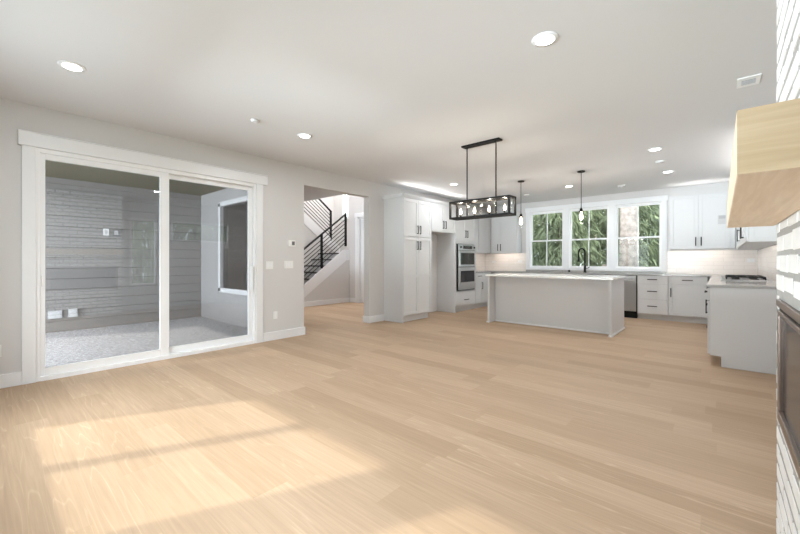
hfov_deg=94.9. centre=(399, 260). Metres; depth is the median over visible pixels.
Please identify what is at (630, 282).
dishwasher
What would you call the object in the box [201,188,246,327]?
wall
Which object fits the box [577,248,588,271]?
faucet
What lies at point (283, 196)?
wall
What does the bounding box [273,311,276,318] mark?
wall outlet
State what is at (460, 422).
floor
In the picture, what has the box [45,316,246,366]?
floor
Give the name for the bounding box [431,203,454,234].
upper cabinet
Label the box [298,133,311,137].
recessed light
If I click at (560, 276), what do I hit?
island countertop
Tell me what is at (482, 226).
upper cabinet
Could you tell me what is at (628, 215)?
pine tree
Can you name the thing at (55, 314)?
outlet cover
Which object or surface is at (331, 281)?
staircase
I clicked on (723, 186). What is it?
wall
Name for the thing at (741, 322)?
base cabinet
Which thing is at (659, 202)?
window
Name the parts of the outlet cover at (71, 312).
lid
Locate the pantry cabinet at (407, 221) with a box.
[384,197,430,322]
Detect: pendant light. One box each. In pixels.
[518,180,523,224]
[577,170,584,219]
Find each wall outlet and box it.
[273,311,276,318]
[747,258,754,261]
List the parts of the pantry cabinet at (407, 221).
door, door, door, door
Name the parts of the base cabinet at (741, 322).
drawer, door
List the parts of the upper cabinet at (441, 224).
door, door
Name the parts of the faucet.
spout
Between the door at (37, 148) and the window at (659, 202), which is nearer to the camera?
the door at (37, 148)
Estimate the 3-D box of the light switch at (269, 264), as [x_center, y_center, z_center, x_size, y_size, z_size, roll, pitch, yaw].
[-1.989,0.068,5.601,0.012,0.118,0.118,0,0,41]
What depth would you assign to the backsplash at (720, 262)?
7.44 m
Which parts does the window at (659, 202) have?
sash, sash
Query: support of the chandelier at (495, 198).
hanging from the ceiling at (386, 92)
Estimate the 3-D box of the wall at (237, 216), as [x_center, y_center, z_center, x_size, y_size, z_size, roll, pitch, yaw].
[-3.147,-1.580,10.667,2.420,5.600,5.080,0,0,41]
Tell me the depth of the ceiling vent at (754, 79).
3.16 m
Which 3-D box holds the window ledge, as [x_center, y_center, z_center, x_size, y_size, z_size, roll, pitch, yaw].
[4.552,0.255,8.880,3.055,0.038,0.074,0,0,41]
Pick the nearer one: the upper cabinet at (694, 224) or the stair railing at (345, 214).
the upper cabinet at (694, 224)
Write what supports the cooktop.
in the countertop at (715, 280)
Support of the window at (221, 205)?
in the wall at (229, 308)
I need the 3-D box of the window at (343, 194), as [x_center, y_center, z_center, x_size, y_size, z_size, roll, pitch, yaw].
[-1.875,-2.420,12.737,0.310,1.960,0.110,0,0,41]
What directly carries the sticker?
attached to the upper cabinet at (694, 224)
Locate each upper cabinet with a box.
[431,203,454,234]
[475,212,492,253]
[490,212,521,252]
[670,191,734,249]
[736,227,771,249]
[740,224,776,244]
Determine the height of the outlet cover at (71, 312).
0.150 m
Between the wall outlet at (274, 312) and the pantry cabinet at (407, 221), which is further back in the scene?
the pantry cabinet at (407, 221)
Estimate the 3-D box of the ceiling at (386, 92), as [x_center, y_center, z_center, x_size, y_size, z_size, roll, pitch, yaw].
[-0.684,-1.710,6.754,11.280,0.300,10.470,0,0,41]
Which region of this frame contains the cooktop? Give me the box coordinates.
[721,275,767,280]
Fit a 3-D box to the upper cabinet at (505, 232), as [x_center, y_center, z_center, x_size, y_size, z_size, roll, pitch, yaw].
[2.908,-0.755,10.120,0.773,1.090,0.373,0,0,41]
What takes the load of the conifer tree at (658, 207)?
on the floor
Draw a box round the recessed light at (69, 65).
[57,60,86,71]
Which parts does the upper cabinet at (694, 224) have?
door, door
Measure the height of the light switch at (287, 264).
0.118 m
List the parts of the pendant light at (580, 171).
stem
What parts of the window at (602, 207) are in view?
sash, sash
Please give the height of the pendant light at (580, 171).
0.944 m
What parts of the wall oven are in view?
door, door, control panel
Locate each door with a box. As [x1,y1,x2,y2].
[18,129,267,384]
[354,212,363,302]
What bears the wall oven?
in the tall cabinet at (450, 300)
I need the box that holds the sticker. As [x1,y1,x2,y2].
[718,215,725,223]
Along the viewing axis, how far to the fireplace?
1.28 m
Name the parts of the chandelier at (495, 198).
rod, frame, rod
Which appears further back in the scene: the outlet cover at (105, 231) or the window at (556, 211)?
the window at (556, 211)
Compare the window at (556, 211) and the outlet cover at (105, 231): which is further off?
the window at (556, 211)
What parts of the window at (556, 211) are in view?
sash, sash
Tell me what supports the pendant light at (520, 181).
hanging from the ceiling at (386, 92)
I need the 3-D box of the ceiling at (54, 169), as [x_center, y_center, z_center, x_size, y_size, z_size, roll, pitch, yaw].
[-4.273,-1.520,6.006,3.660,0.120,3.120,0,0,41]
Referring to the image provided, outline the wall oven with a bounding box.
[456,244,476,290]
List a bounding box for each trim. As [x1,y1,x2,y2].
[383,193,476,210]
[525,195,668,271]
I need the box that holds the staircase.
[304,213,349,301]
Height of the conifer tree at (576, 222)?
7.092 m
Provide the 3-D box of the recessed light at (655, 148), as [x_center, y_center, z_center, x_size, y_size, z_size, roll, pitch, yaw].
[3.558,-1.553,5.123,0.180,0.012,0.180,0,0,41]
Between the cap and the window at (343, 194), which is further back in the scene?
the window at (343, 194)
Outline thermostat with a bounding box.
[288,240,294,246]
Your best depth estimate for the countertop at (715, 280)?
5.71 m
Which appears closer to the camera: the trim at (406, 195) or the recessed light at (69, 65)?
the recessed light at (69, 65)
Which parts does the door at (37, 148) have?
sliding panel, head casing, sliding panel, handle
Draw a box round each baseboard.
[0,314,383,388]
[304,298,354,306]
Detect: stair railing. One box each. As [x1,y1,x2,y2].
[304,199,331,240]
[304,213,346,279]
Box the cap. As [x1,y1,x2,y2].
[251,119,258,123]
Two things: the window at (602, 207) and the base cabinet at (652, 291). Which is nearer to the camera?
the base cabinet at (652, 291)
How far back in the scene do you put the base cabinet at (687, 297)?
7.20 m
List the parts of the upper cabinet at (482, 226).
door, door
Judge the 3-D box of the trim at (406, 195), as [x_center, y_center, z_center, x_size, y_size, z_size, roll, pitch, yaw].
[0.792,-1.286,8.370,0.555,0.069,2.855,0,0,41]
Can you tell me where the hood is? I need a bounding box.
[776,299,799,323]
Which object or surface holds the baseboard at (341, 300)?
attached to the wall at (237, 216)
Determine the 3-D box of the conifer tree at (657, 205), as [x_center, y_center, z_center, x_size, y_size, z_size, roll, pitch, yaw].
[7.898,-2.165,13.760,3.995,7.573,4.459,0,0,30]
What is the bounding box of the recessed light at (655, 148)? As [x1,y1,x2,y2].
[648,147,662,150]
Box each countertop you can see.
[476,270,776,289]
[485,273,625,279]
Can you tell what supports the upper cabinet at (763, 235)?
attached to the wall
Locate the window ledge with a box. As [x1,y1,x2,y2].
[526,270,665,273]
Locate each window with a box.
[218,196,246,295]
[342,194,348,219]
[530,210,562,267]
[569,206,607,267]
[615,201,660,268]
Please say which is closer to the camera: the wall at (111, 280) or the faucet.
the wall at (111, 280)
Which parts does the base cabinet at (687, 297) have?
drawer, door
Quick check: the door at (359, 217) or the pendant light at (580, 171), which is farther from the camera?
the door at (359, 217)
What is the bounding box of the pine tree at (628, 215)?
[619,206,637,266]
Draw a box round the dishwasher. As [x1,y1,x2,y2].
[615,275,636,317]
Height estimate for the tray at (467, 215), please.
0.012 m
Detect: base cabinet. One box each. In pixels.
[472,272,490,308]
[637,275,668,320]
[668,276,708,323]
[704,287,776,374]
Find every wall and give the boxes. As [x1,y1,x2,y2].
[0,98,484,374]
[45,176,200,332]
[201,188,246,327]
[228,194,349,295]
[350,195,363,297]
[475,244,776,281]
[485,182,757,314]
[776,0,799,533]
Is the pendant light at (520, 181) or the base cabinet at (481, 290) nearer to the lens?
the pendant light at (520, 181)
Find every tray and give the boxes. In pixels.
[453,215,509,219]
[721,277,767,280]
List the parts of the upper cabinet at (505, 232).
door, door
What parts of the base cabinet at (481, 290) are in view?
door, drawer, door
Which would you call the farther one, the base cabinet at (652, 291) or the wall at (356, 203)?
the wall at (356, 203)
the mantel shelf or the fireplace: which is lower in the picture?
the fireplace
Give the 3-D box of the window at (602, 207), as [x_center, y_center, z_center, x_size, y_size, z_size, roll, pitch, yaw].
[4.607,-0.552,8.963,0.890,1.475,0.120,0,0,41]
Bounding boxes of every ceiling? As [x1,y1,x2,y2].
[0,0,776,206]
[45,160,225,195]
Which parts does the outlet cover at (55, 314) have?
lid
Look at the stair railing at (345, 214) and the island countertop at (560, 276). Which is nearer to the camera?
the island countertop at (560, 276)
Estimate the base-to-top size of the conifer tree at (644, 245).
6.564 m
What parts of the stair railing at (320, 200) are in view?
handrail, post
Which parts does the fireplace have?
glass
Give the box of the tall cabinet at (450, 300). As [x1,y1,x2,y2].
[437,207,474,312]
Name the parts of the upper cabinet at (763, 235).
door, door, panel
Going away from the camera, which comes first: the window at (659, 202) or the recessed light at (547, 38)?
the recessed light at (547, 38)
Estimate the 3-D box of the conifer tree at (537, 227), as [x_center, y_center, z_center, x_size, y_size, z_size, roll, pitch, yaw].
[4.468,-1.681,13.636,3.603,6.607,3.692,0,0,24]
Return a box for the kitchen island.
[487,276,624,336]
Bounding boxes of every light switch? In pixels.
[266,261,272,268]
[284,261,292,267]
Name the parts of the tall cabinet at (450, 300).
door, drawer, door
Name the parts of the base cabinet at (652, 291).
drawer, drawer, drawer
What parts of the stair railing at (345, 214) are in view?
post, handrail, post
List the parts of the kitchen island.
panel, trim, panel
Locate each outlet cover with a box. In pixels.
[48,310,61,318]
[68,308,77,316]
[103,228,108,235]
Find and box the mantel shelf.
[727,98,799,227]
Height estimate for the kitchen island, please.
0.912 m
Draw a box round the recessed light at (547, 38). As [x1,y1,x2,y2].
[531,31,558,46]
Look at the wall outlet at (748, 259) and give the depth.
7.02 m
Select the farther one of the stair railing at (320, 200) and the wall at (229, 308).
the stair railing at (320, 200)
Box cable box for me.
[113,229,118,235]
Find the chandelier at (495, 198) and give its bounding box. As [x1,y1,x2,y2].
[449,137,515,220]
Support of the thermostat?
attached to the wall at (283, 196)
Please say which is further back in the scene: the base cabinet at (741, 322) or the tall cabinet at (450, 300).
the tall cabinet at (450, 300)
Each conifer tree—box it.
[532,209,606,265]
[532,215,557,265]
[573,205,658,266]
[581,205,658,266]
[641,207,658,266]
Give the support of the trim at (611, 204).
attached to the wall at (723, 186)
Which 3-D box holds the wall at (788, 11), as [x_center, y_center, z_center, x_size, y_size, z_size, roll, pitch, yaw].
[1.256,-0.170,0.903,0.356,2.779,1.422,0,0,41]
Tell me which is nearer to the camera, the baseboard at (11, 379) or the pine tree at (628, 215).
the baseboard at (11, 379)
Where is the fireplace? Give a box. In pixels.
[776,299,799,479]
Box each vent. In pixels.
[737,73,761,88]
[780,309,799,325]
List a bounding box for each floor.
[0,296,776,533]
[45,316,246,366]

